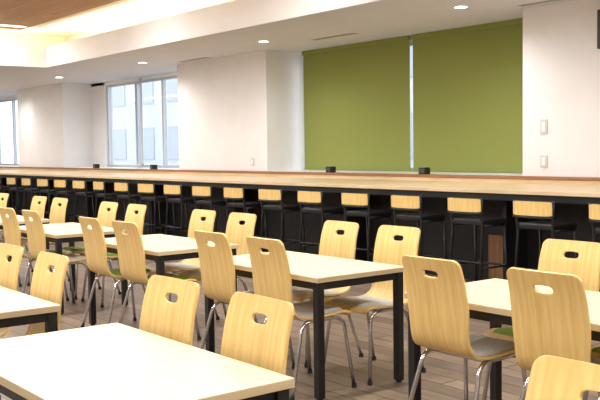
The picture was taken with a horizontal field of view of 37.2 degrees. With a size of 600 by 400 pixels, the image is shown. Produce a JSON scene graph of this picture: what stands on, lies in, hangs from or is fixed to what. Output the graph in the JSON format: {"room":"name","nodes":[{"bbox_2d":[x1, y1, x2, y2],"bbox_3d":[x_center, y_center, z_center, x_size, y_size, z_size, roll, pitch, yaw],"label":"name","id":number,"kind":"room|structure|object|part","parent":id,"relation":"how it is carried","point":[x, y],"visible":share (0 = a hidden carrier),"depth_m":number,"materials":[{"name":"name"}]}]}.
{"room":"eatery","nodes":[
{"label":"eatery","id":0,"kind":"room"},
{"bbox_2d":[17,83,92,166],"bbox_3d":[-5.721,-1.184,21.102,0.900,2.940,2.670,-3,4,-38],"label":"wall pillar","id":1,"kind":"structure","parent":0,"point":[55,120],"depth_m":20.15,"materials":[{"name":"paint"}]},
{"bbox_2d":[0,0,118,29],"bbox_3d":[-3.087,-2.503,5.291,9.950,0.200,18.300,-3,4,-38],"label":"ceiling","id":2,"kind":"structure","parent":0,"point":[30,13],"depth_m":13.37,"materials":[{"name":"brown wood"}]},
{"bbox_2d":[0,24,27,27],"bbox_3d":[-7.775,-2.749,12.610,8.000,0.014,0.170,-3,4,-38],"label":"recessed light","id":3,"kind":"object","parent":2,"relation":"in","point":[7,25],"visible":1,"depth_m":14.93,"materials":[{"name":"beige"}]},
{"bbox_2d":[3,0,208,36],"bbox_3d":[1.060,-2.809,9.143,1.349,0.140,19.200,-3,4,-38],"label":"ceiling","id":4,"kind":"structure","parent":0,"point":[120,11],"depth_m":14.53,"materials":[{"name":"paint"}]},
{"bbox_2d":[177,50,304,170],"bbox_3d":[-0.984,-0.909,15.134,0.900,2.940,2.660,-3,4,-38],"label":"wall pillar","id":5,"kind":"structure","parent":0,"point":[233,110],"depth_m":14.28,"materials":[{"name":"paint"}]},
{"bbox_2d":[16,84,469,172],"bbox_3d":[-0.405,-0.907,14.967,0.200,2.940,30.000,-3,4,-38],"label":"wall","id":6,"kind":"structure","parent":0,"point":[99,93],"depth_m":19.85,"materials":[{"name":"paint"}]},
{"bbox_2d":[0,98,16,163],"bbox_3d":[-7.992,-1.881,24.486,0.080,1.753,5.400,-3,4,-38],"label":"window","id":7,"kind":"structure","parent":6,"relation":"in","point":[14,99],"depth_m":24.16,"materials":[{"name":"silver metal"}]},
{"bbox_3d":[-8.489,-1.885,25.114,0.080,1.703,0.050,-3,4,-38],"label":"mullion","id":8,"kind":"part","parent":7,"relation":"part of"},
{"bbox_3d":[-7.743,-1.841,24.175,0.080,1.703,0.050,-3,4,-38],"label":"mullion","id":9,"kind":"part","parent":7,"relation":"part of","materials":[{"name":"grey metal"}]},
{"bbox_2d":[0,163,18,164],"bbox_3d":[-7.980,-0.981,24.538,0.080,0.050,5.400,-3,4,-38],"label":"frame","id":10,"kind":"object","parent":6,"relation":"on","point":[0,163],"visible":0.33,"depth_m":24.55,"materials":[{"name":"silver metal"}]},
{"bbox_2d":[66,167,178,169],"bbox_3d":[-3.416,-0.630,18.084,0.720,0.040,4.960,-3,4,-38],"label":"sill","id":11,"kind":"structure","parent":6,"relation":"attached to","point":[66,167],"depth_m":18.56,"materials":[{"name":"white plastic"}]},
{"bbox_2d":[107,75,176,166],"bbox_3d":[-3.062,-1.564,17.935,0.504,1.773,4.295,-3,4,-38],"label":"window","id":12,"kind":"structure","parent":6,"relation":"in","point":[174,76],"depth_m":18.54,"materials":[{"name":"silver metal"}]},
{"bbox_3d":[-4.214,-1.636,19.729,0.080,1.703,0.050,-3,4,-38],"label":"mullion","id":13,"kind":"part","parent":12,"relation":"part of","materials":[{"name":"grey metal"}]},
{"bbox_3d":[-3.394,-1.588,18.695,0.080,1.703,0.050,-3,4,-38],"label":"mullion","id":14,"kind":"part","parent":12,"relation":"part of","materials":[{"name":"grey metal"}]},
{"bbox_3d":[-3.277,-1.561,18.134,0.041,1.750,1.000,-2,3,-16],"label":"open window sash","id":15,"kind":"part","parent":12,"relation":"part of","materials":[{"name":"grey metal"}]},
{"bbox_3d":[-2.711,-1.548,17.834,0.080,1.703,0.050,-3,4,-38],"label":"mullion","id":16,"kind":"part","parent":12,"relation":"part of","materials":[{"name":"grey metal"}]},
{"bbox_2d":[109,165,178,167],"bbox_3d":[-2.876,-0.684,18.107,0.080,0.050,4.270,-3,4,-38],"label":"frame","id":17,"kind":"object","parent":6,"relation":"on","point":[148,166],"visible":0.57,"depth_m":18.33,"materials":[{"name":"silver metal"}]},
{"bbox_2d":[0,40,412,99],"bbox_3d":[-0.425,-2.345,14.885,0.200,0.060,30.000,-3,4,-38],"label":"trim header","id":18,"kind":"object","parent":6,"relation":"attached to","point":[170,73],"visible":0.02,"depth_m":18.66,"materials":[{"name":"paint"}]},
{"bbox_2d":[285,170,522,175],"bbox_3d":[1.284,-0.357,12.162,0.720,0.040,4.850,-3,4,-38],"label":"sill","id":19,"kind":"structure","parent":6,"relation":"attached to","point":[394,172],"depth_m":11.81,"materials":[{"name":"white plastic"}]},
{"bbox_2d":[342,168,499,172],"bbox_3d":[1.619,-0.422,12.444,0.080,0.050,4.700,-3,4,-38],"label":"frame","id":20,"kind":"object","parent":6,"relation":"on","point":[411,168],"visible":0.07,"depth_m":12.42,"materials":[{"name":"silver metal"}]},
{"bbox_2d":[0,0,573,97],"bbox_3d":[-5.479,-2.138,10.883,13.100,0.120,30.000,-3,4,-38],"label":"ceiling","id":21,"kind":"structure","parent":0,"point":[384,19],"depth_m":12.14,"materials":[{"name":"paint"}]},
{"bbox_2d":[0,44,45,67],"bbox_3d":[-8.678,-2.328,12.781,10.459,0.370,0.040,-3,4,-38],"label":"trim","id":22,"kind":"structure","parent":21,"relation":"attached to","point":[10,55],"depth_m":15.74,"materials":[{"name":"paint"}]},
{"bbox_2d":[0,32,66,46],"bbox_3d":[-8.829,-2.585,13.633,11.300,0.550,0.100,-3,4,-38],"label":"trim","id":23,"kind":"structure","parent":21,"relation":"attached to","point":[5,38],"depth_m":16.57,"materials":[{"name":"paint"}]},
{"bbox_2d":[67,0,231,40],"bbox_3d":[1.554,-2.493,9.550,0.100,0.550,19.200,-3,4,-38],"label":"trim","id":24,"kind":"structure","parent":21,"relation":"attached to","point":[210,2],"depth_m":14.47,"materials":[{"name":"paint"}]},
{"bbox_2d":[178,57,211,61],"bbox_3d":[-1.770,-2.359,14.967,0.125,0.004,0.940,-3,4,-38],"label":"ceiling vent","id":25,"kind":"object","parent":21,"relation":"in","point":[202,57],"visible":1,"depth_m":14.95,"materials":[{"name":"grey metal"}]},
{"bbox_2d":[45,0,381,67],"bbox_3d":[1.170,-2.236,8.810,0.039,0.370,18.500,-3,4,-38],"label":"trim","id":26,"kind":"structure","parent":21,"relation":"attached to","point":[232,15],"depth_m":12.12,"materials":[{"name":"paint"}]},
{"bbox_2d":[310,32,357,39],"bbox_3d":[0.467,-2.229,12.149,0.125,0.004,0.940,-3,4,-38],"label":"ceiling vent","id":27,"kind":"object","parent":21,"relation":"in","point":[352,32],"visible":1,"depth_m":12.13,"materials":[{"name":"grey metal"}]},
{"bbox_2d":[302,35,410,170],"bbox_3d":[0.790,-1.361,13.100,0.060,1.849,2.335,-3,4,-38],"label":"roller blind","id":28,"kind":"object","parent":21,"relation":"hanging from","point":[357,95],"visible":1,"depth_m":13.01,"materials":[{"name":"green fabric"}]},
{"bbox_2d":[453,5,468,7],"bbox_3d":[1.755,-2.106,9.727,0.170,0.009,0.170,-3,4,-38],"label":"recessed light","id":29,"kind":"object","parent":21,"relation":"in","point":[460,6],"visible":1,"depth_m":9.69,"materials":[{"name":"white plastic"}]},
{"bbox_2d":[411,18,522,172],"bbox_3d":[2.225,-1.278,11.292,0.060,1.849,2.195,-3,4,-38],"label":"roller blind","id":30,"kind":"object","parent":21,"relation":"hanging from","point":[468,81],"visible":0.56,"depth_m":11.37,"materials":[{"name":"green fabric"}]},
{"bbox_2d":[514,0,559,6],"bbox_3d":[2.673,-2.101,9.370,0.125,0.004,0.940,-3,4,-38],"label":"ceiling vent","id":31,"kind":"object","parent":21,"relation":"in","point":[544,1],"visible":1,"depth_m":9.55,"materials":[{"name":"grey metal"}]},
{"bbox_2d":[0,230,599,399],"bbox_3d":[-5.438,0.907,11.056,13.100,0.100,30.000,-3,4,-38],"label":"floor","id":32,"kind":"structure","parent":0,"point":[443,379],"depth_m":6.32,"materials":[{"name":"brown wood"}]},
{"bbox_2d":[0,193,8,230],"bbox_3d":[-3.936,0.377,11.151,0.520,0.907,0.473,-3,4,-39],"label":"dining chair","id":33,"kind":"object","parent":32,"relation":"on","point":[3,203],"visible":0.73,"depth_m":11.21,"materials":[{"name":"brown wood"}]},
{"bbox_2d":[0,177,20,214],"bbox_3d":[-6.043,-0.017,18.353,0.448,0.933,0.444,-3,4,-36],"label":"bar stool","id":34,"kind":"object","parent":32,"relation":"on","point":[2,188],"visible":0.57,"depth_m":18.30,"materials":[{"name":"black metal"}]},
{"bbox_2d":[0,240,21,286],"bbox_3d":[-3.284,0.468,9.398,0.520,0.907,0.473,-3,4,-38],"label":"dining chair","id":35,"kind":"object","parent":32,"relation":"on","point":[1,241],"visible":0.06,"depth_m":9.40,"materials":[{"name":"brown wood"}]},
{"bbox_2d":[0,243,22,399],"bbox_3d":[-1.775,0.710,4.781,0.520,0.907,0.473,-3,4,-37],"label":"dining chair","id":36,"kind":"object","parent":32,"relation":"on","point":[9,271],"visible":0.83,"depth_m":4.85,"materials":[{"name":"brown wood"}]},
{"bbox_2d":[6,177,33,214],"bbox_3d":[-5.558,0.011,17.741,0.448,0.933,0.444,-4,4,-40],"label":"bar stool","id":37,"kind":"object","parent":32,"relation":"on","point":[11,181],"visible":0.79,"depth_m":17.55,"materials":[{"name":"black metal"}]},
{"bbox_2d":[0,196,46,271],"bbox_3d":[-3.197,0.420,10.220,0.520,0.907,0.473,-3,4,-40],"label":"dining chair","id":38,"kind":"object","parent":32,"relation":"on","point":[40,208],"visible":0.31,"depth_m":10.32,"materials":[{"name":"brown wood"}]},
{"bbox_2d":[0,214,49,270],"bbox_3d":[-3.301,0.550,9.772,0.690,0.700,1.200,-3,4,-38],"label":"dining table","id":39,"kind":"object","parent":32,"relation":"on","point":[21,221],"visible":0.23,"depth_m":9.49,"materials":[{"name":"laminate"}]},
{"bbox_2d":[0,286,60,332],"bbox_3d":[-1.754,0.833,4.434,0.690,0.700,1.200,-3,4,-38],"label":"dining table","id":40,"kind":"object","parent":32,"relation":"on","point":[16,308],"visible":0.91,"depth_m":4.14,"materials":[{"name":"laminate"}]},
{"bbox_2d":[0,207,68,300],"bbox_3d":[-2.544,0.511,8.466,0.520,0.907,0.473,-3,4,-39],"label":"dining chair","id":41,"kind":"object","parent":32,"relation":"on","point":[12,234],"visible":0.5,"depth_m":8.28,"materials":[{"name":"brown wood"}]},
{"bbox_2d":[21,178,50,211],"bbox_3d":[-5.073,0.039,17.131,0.448,0.933,0.444,-3,4,-39],"label":"bar stool","id":42,"kind":"object","parent":32,"relation":"on","point":[27,182],"visible":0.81,"depth_m":16.96,"materials":[{"name":"black metal"}]},
{"bbox_2d":[21,197,69,285],"bbox_3d":[-2.836,0.441,9.766,0.520,0.907,0.473,-3,4,-39],"label":"dining chair","id":43,"kind":"object","parent":32,"relation":"on","point":[57,213],"visible":0.48,"depth_m":9.84,"materials":[{"name":"brown wood"}]},
{"bbox_2d":[24,251,68,335],"bbox_3d":[-1.414,0.731,4.327,0.520,0.907,0.473,-3,4,-37],"label":"dining chair","id":44,"kind":"object","parent":32,"relation":"on","point":[46,285],"visible":0.47,"depth_m":4.45,"materials":[{"name":"brown wood"}]},
{"bbox_2d":[37,179,68,222],"bbox_3d":[-4.588,0.068,16.520,0.448,0.933,0.444,-4,4,-42],"label":"bar stool","id":45,"kind":"object","parent":32,"relation":"on","point":[44,183],"visible":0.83,"depth_m":16.32,"materials":[{"name":"black metal"}]},
{"bbox_2d":[22,210,87,302],"bbox_3d":[-2.184,0.532,8.013,0.520,0.907,0.473,-3,4,-39],"label":"dining chair","id":46,"kind":"object","parent":32,"relation":"on","point":[35,229],"visible":0.62,"depth_m":7.89,"materials":[{"name":"brown wood"}]},
{"bbox_2d":[8,222,127,314],"bbox_3d":[-2.201,0.614,8.387,0.690,0.700,1.200,-3,4,-38],"label":"dining table","id":47,"kind":"object","parent":32,"relation":"on","point":[58,233],"visible":0.44,"depth_m":8.11,"materials":[{"name":"laminate"}]},
{"bbox_2d":[54,179,85,222],"bbox_3d":[-4.103,0.096,15.909,0.448,0.933,0.444,-4,4,-43],"label":"bar stool","id":48,"kind":"object","parent":32,"relation":"on","point":[58,184],"visible":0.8,"depth_m":15.73,"materials":[{"name":"black metal"}]},
{"bbox_2d":[72,180,103,222],"bbox_3d":[-3.619,0.124,15.299,0.448,0.933,0.444,-4,4,-42],"label":"bar stool","id":49,"kind":"object","parent":32,"relation":"on","point":[77,184],"visible":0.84,"depth_m":15.14,"materials":[{"name":"black metal"}]},
{"bbox_2d":[62,201,120,299],"bbox_3d":[-2.097,0.484,8.834,0.520,0.907,0.473,-3,4,-38],"label":"dining chair","id":50,"kind":"object","parent":32,"relation":"on","point":[105,217],"visible":0.58,"depth_m":8.85,"materials":[{"name":"brown wood"}]},
{"bbox_2d":[93,181,125,220],"bbox_3d":[-3.136,0.152,14.690,0.448,0.933,0.444,-3,4,-35],"label":"bar stool","id":51,"kind":"object","parent":32,"relation":"on","point":[97,185],"visible":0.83,"depth_m":14.57,"materials":[{"name":"black metal"}]},
{"bbox_2d":[81,204,146,307],"bbox_3d":[-1.736,0.505,8.380,0.520,0.907,0.473,-3,4,-37],"label":"dining chair","id":52,"kind":"object","parent":32,"relation":"on","point":[130,216],"visible":0.49,"depth_m":8.41,"materials":[{"name":"brown wood"}]},
{"bbox_2d":[78,216,155,327],"bbox_3d":[-1.445,0.575,7.082,0.520,0.907,0.473,-3,4,-37],"label":"dining chair","id":53,"kind":"object","parent":32,"relation":"on","point":[94,239],"visible":0.7,"depth_m":6.94,"materials":[{"name":"brown wood"}]},
{"bbox_2d":[114,182,150,234],"bbox_3d":[-2.650,0.180,14.078,0.448,0.933,0.444,-4,4,-40],"label":"bar stool","id":54,"kind":"object","parent":32,"relation":"on","point":[122,187],"visible":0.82,"depth_m":13.95,"materials":[{"name":"black metal"}]},
{"bbox_2d":[0,323,294,399],"bbox_3d":[-0.654,0.897,3.048,0.690,0.700,1.200,-3,4,-38],"label":"dining table","id":55,"kind":"object","parent":32,"relation":"on","point":[113,361],"visible":1,"depth_m":2.89,"materials":[{"name":"laminate"}]},
{"bbox_2d":[112,220,200,339],"bbox_3d":[-1.084,0.596,6.627,0.520,0.907,0.473,-4,4,-40],"label":"dining chair","id":56,"kind":"object","parent":32,"relation":"on","point":[130,248],"visible":0.66,"depth_m":6.49,"materials":[{"name":"brown wood"}]},
{"bbox_2d":[137,183,176,235],"bbox_3d":[-2.165,0.208,13.467,0.448,0.933,0.444,-4,4,-43],"label":"bar stool","id":57,"kind":"object","parent":32,"relation":"on","point":[143,188],"visible":0.9,"depth_m":13.32,"materials":[{"name":"black metal"}]},
{"bbox_2d":[88,234,238,325],"bbox_3d":[-1.101,0.678,7.001,0.690,0.700,1.200,-3,4,-38],"label":"dining table","id":58,"kind":"object","parent":32,"relation":"on","point":[159,248],"visible":0.46,"depth_m":6.74,"materials":[{"name":"laminate"}]},
{"bbox_2d":[139,275,199,345],"bbox_3d":[-0.676,0.774,3.397,0.520,0.907,0.473,-3,4,-40],"label":"dining chair","id":59,"kind":"object","parent":32,"relation":"on","point":[162,317],"visible":0.6,"depth_m":3.51,"materials":[{"name":"brown wood"}]},
{"bbox_2d":[145,209,219,319],"bbox_3d":[-0.997,0.548,7.448,0.520,0.907,0.473,-3,4,-37],"label":"dining chair","id":60,"kind":"object","parent":32,"relation":"on","point":[195,223],"visible":0.53,"depth_m":7.49,"materials":[{"name":"brown wood"}]},
{"bbox_2d":[164,184,202,237],"bbox_3d":[-1.681,0.237,12.856,0.448,0.933,0.444,-4,4,-42],"label":"bar stool","id":61,"kind":"object","parent":32,"relation":"on","point":[169,190],"visible":0.87,"depth_m":12.71,"materials":[{"name":"black metal"}]},
{"bbox_2d":[192,186,231,233],"bbox_3d":[-1.196,0.265,12.246,0.448,0.933,0.444,-4,4,-42],"label":"bar stool","id":62,"kind":"object","parent":32,"relation":"on","point":[197,191],"visible":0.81,"depth_m":12.09,"materials":[{"name":"black metal"}]},
{"bbox_2d":[179,212,257,322],"bbox_3d":[-0.636,0.569,6.995,0.520,0.907,0.473,-3,4,-38],"label":"dining chair","id":63,"kind":"object","parent":32,"relation":"on","point":[236,233],"visible":0.47,"depth_m":7.07,"materials":[{"name":"brown wood"}]},
{"bbox_2d":[194,230,294,368],"bbox_3d":[-0.370,0.637,5.727,0.520,0.907,0.473,-3,4,-39],"label":"dining chair","id":64,"kind":"object","parent":32,"relation":"on","point":[217,266],"visible":0.61,"depth_m":5.59,"materials":[{"name":"brown wood"}]},
{"bbox_2d":[223,187,268,251],"bbox_3d":[-0.712,0.293,11.636,0.448,0.933,0.444,-4,4,-40],"label":"bar stool","id":65,"kind":"object","parent":32,"relation":"on","point":[232,193],"visible":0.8,"depth_m":11.50,"materials":[{"name":"black metal"}]},
{"bbox_2d":[220,292,293,374],"bbox_3d":[-0.315,0.795,2.942,0.520,0.907,0.473,-3,4,-37],"label":"dining chair","id":66,"kind":"object","parent":32,"relation":"on","point":[265,346],"visible":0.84,"depth_m":3.05,"materials":[{"name":"brown wood"}]},
{"bbox_2d":[258,189,305,252],"bbox_3d":[-0.227,0.321,11.025,0.448,0.933,0.444,-4,4,-42],"label":"bar stool","id":67,"kind":"object","parent":32,"relation":"on","point":[265,195],"visible":0.9,"depth_m":10.89,"materials":[{"name":"black metal"}]},
{"bbox_2d":[0,166,599,291],"bbox_3d":[-1.608,0.094,14.059,1.498,1.077,29.960,-3,4,-38],"label":"countertop","id":68,"kind":"structure","parent":32,"relation":"on","point":[571,196],"depth_m":10.62,"materials":[{"name":"beige wood"}]},
{"bbox_2d":[326,166,335,172],"bbox_3d":[0.431,-0.428,12.523,0.103,0.085,0.110,-3,4,-38],"label":"outlet box","id":69,"kind":"object","parent":68,"relation":"on","point":[330,169],"visible":1,"depth_m":12.48,"materials":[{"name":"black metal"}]},
{"bbox_2d":[418,167,429,173],"bbox_3d":[1.550,-0.363,11.114,0.103,0.085,0.110,-3,4,-38],"label":"outlet box","id":70,"kind":"object","parent":68,"relation":"on","point":[422,170],"visible":0.98,"depth_m":11.08,"materials":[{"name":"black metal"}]},
{"bbox_2d":[246,236,356,399],"bbox_3d":[-0.010,0.658,5.274,0.520,0.907,0.473,-3,4,-37],"label":"dining chair","id":71,"kind":"object","parent":32,"relation":"on","point":[271,273],"visible":0.75,"depth_m":5.14,"materials":[{"name":"brown wood"}]},
{"bbox_2d":[205,251,403,399],"bbox_3d":[-0.002,0.742,5.616,0.690,0.700,1.200,-3,4,-38],"label":"dining table","id":72,"kind":"object","parent":32,"relation":"on","point":[318,273],"visible":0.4,"depth_m":5.32,"materials":[{"name":"laminate"}]},
{"bbox_2d":[297,190,344,252],"bbox_3d":[0.257,0.349,10.415,0.448,0.933,0.444,-3,4,-39],"label":"bar stool","id":73,"kind":"object","parent":32,"relation":"on","point":[304,197],"visible":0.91,"depth_m":10.27,"materials":[{"name":"black metal"}]},
{"bbox_2d":[292,220,362,367],"bbox_3d":[0.103,0.612,6.063,0.520,0.907,0.473,-3,4,-37],"label":"dining chair","id":74,"kind":"object","parent":32,"relation":"on","point":[332,244],"visible":0.48,"depth_m":6.08,"materials":[{"name":"brown wood"}]},
{"bbox_2d":[341,192,391,261],"bbox_3d":[0.742,0.378,9.804,0.448,0.933,0.444,-3,4,-39],"label":"bar stool","id":75,"kind":"object","parent":32,"relation":"on","point":[358,200],"visible":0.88,"depth_m":9.64,"materials":[{"name":"black metal"}]},
{"bbox_2d":[324,225,425,385],"bbox_3d":[0.463,0.632,5.610,0.520,0.907,0.473,-3,4,-39],"label":"dining chair","id":76,"kind":"object","parent":32,"relation":"on","point":[387,250],"visible":0.8,"depth_m":5.65,"materials":[{"name":"brown wood"}]},
{"bbox_2d":[391,194,446,258],"bbox_3d":[1.226,0.406,9.194,0.448,0.933,0.444,-3,4,-37],"label":"bar stool","id":77,"kind":"object","parent":32,"relation":"on","point":[398,202],"visible":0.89,"depth_m":9.06,"materials":[{"name":"black metal"}]},
{"bbox_2d":[402,255,526,399],"bbox_3d":[0.791,0.705,4.264,0.520,0.907,0.473,-3,4,-37],"label":"dining chair","id":78,"kind":"object","parent":32,"relation":"on","point":[438,307],"visible":0.91,"depth_m":4.13,"materials":[{"name":"brown wood"}]},
{"bbox_2d":[447,197,507,280],"bbox_3d":[1.711,0.434,8.584,0.448,0.933,0.444,-3,4,-37],"label":"bar stool","id":79,"kind":"object","parent":32,"relation":"on","point":[456,205],"visible":0.92,"depth_m":8.47,"materials":[{"name":"black metal"}]},
{"bbox_2d":[404,278,599,399],"bbox_3d":[1.160,0.809,4.152,0.690,0.700,1.200,-3,4,-38],"label":"dining table","id":80,"kind":"object","parent":32,"relation":"on","point":[489,299],"visible":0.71,"depth_m":4.35,"materials":[{"name":"laminate"}]},
{"bbox_2d":[482,239,599,399],"bbox_3d":[1.264,0.679,4.599,0.520,0.907,0.473,-3,4,-38],"label":"dining chair","id":81,"kind":"object","parent":32,"relation":"on","point":[586,266],"visible":0.37,"depth_m":4.66,"materials":[{"name":"brown wood"}]},
{"bbox_2d":[512,200,576,269],"bbox_3d":[2.196,0.462,7.973,0.448,0.933,0.444,-3,4,-38],"label":"bar stool","id":82,"kind":"object","parent":32,"relation":"on","point":[528,209],"visible":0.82,"depth_m":7.85,"materials":[{"name":"black metal"}]},
{"bbox_2d":[507,267,599,399],"bbox_3d":[1.177,0.727,3.778,0.520,0.907,0.473,-3,4,-38],"label":"dining chair","id":83,"kind":"object","parent":32,"relation":"on","point":[557,323],"visible":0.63,"depth_m":3.62,"materials":[{"name":"brown wood"}]},
{"bbox_2d":[525,355,599,399],"bbox_3d":[0.505,0.843,1.909,0.520,0.907,0.473,-3,4,-38],"label":"dining chair","id":84,"kind":"object","parent":32,"relation":"on","point":[551,377],"visible":1,"depth_m":2.11,"materials":[{"name":"brown wood"}]},
{"bbox_2d":[583,346,599,399],"bbox_3d":[1.625,0.700,4.146,0.520,0.907,0.473,-3,4,-39],"label":"dining chair","id":85,"kind":"object","parent":32,"relation":"on","point":[595,350],"visible":0.34,"depth_m":4.13,"materials":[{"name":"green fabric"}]},
{"bbox_2d":[588,203,599,241],"bbox_3d":[2.680,0.490,7.363,0.448,0.933,0.444,-3,4,-36],"label":"bar stool","id":86,"kind":"object","parent":32,"relation":"on","point":[594,208],"visible":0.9,"depth_m":7.36,"materials":[{"name":"beige wood"}]},
{"bbox_2d":[523,0,599,176],"bbox_3d":[5.748,-0.517,6.653,0.900,2.940,9.310,-3,4,-38],"label":"wall pillar","id":87,"kind":"structure","parent":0,"point":[561,55],"depth_m":9.58,"materials":[{"name":"paint"}]},
{"bbox_2d":[540,155,546,166],"bbox_3d":[2.679,-0.424,9.798,0.017,0.130,0.090,-3,4,-38],"label":"wall outlet","id":88,"kind":"object","parent":87,"relation":"attached to","point":[543,158],"visible":1,"depth_m":9.79,"materials":[{"name":"grey plastic"}]},
{"bbox_2d":[540,119,547,133],"bbox_3d":[2.674,-0.804,9.776,0.017,0.160,0.090,-3,4,-38],"label":"light switch","id":89,"kind":"object","parent":87,"relation":"attached to","point":[544,122],"visible":1,"depth_m":9.77,"materials":[{"name":"grey plastic"}]},
{"bbox_2d":[597,9,599,48],"bbox_3d":[3.108,-1.754,9.132,0.050,0.400,0.120,-3,4,-38],"label":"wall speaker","id":90,"kind":"object","parent":87,"relation":"attached to","point":[598,11],"visible":1,"depth_m":9.15,"materials":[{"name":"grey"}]},
{"label":"outside","id":91,"kind":"structure","parent":0,"visible":0},
{"bbox_3d":[17.810,-0.525,33.276,50.800,0.200,90.000,-3,4,-38],"label":"ground","id":92,"kind":"structure","parent":91,"visible":0},
{"bbox_2d":[112,46,412,167],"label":"window","id":93,"kind":"structure","parent":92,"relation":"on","point":[123,97],"depth_m":44.65,"materials":[{"name":"glass"}]}
]}

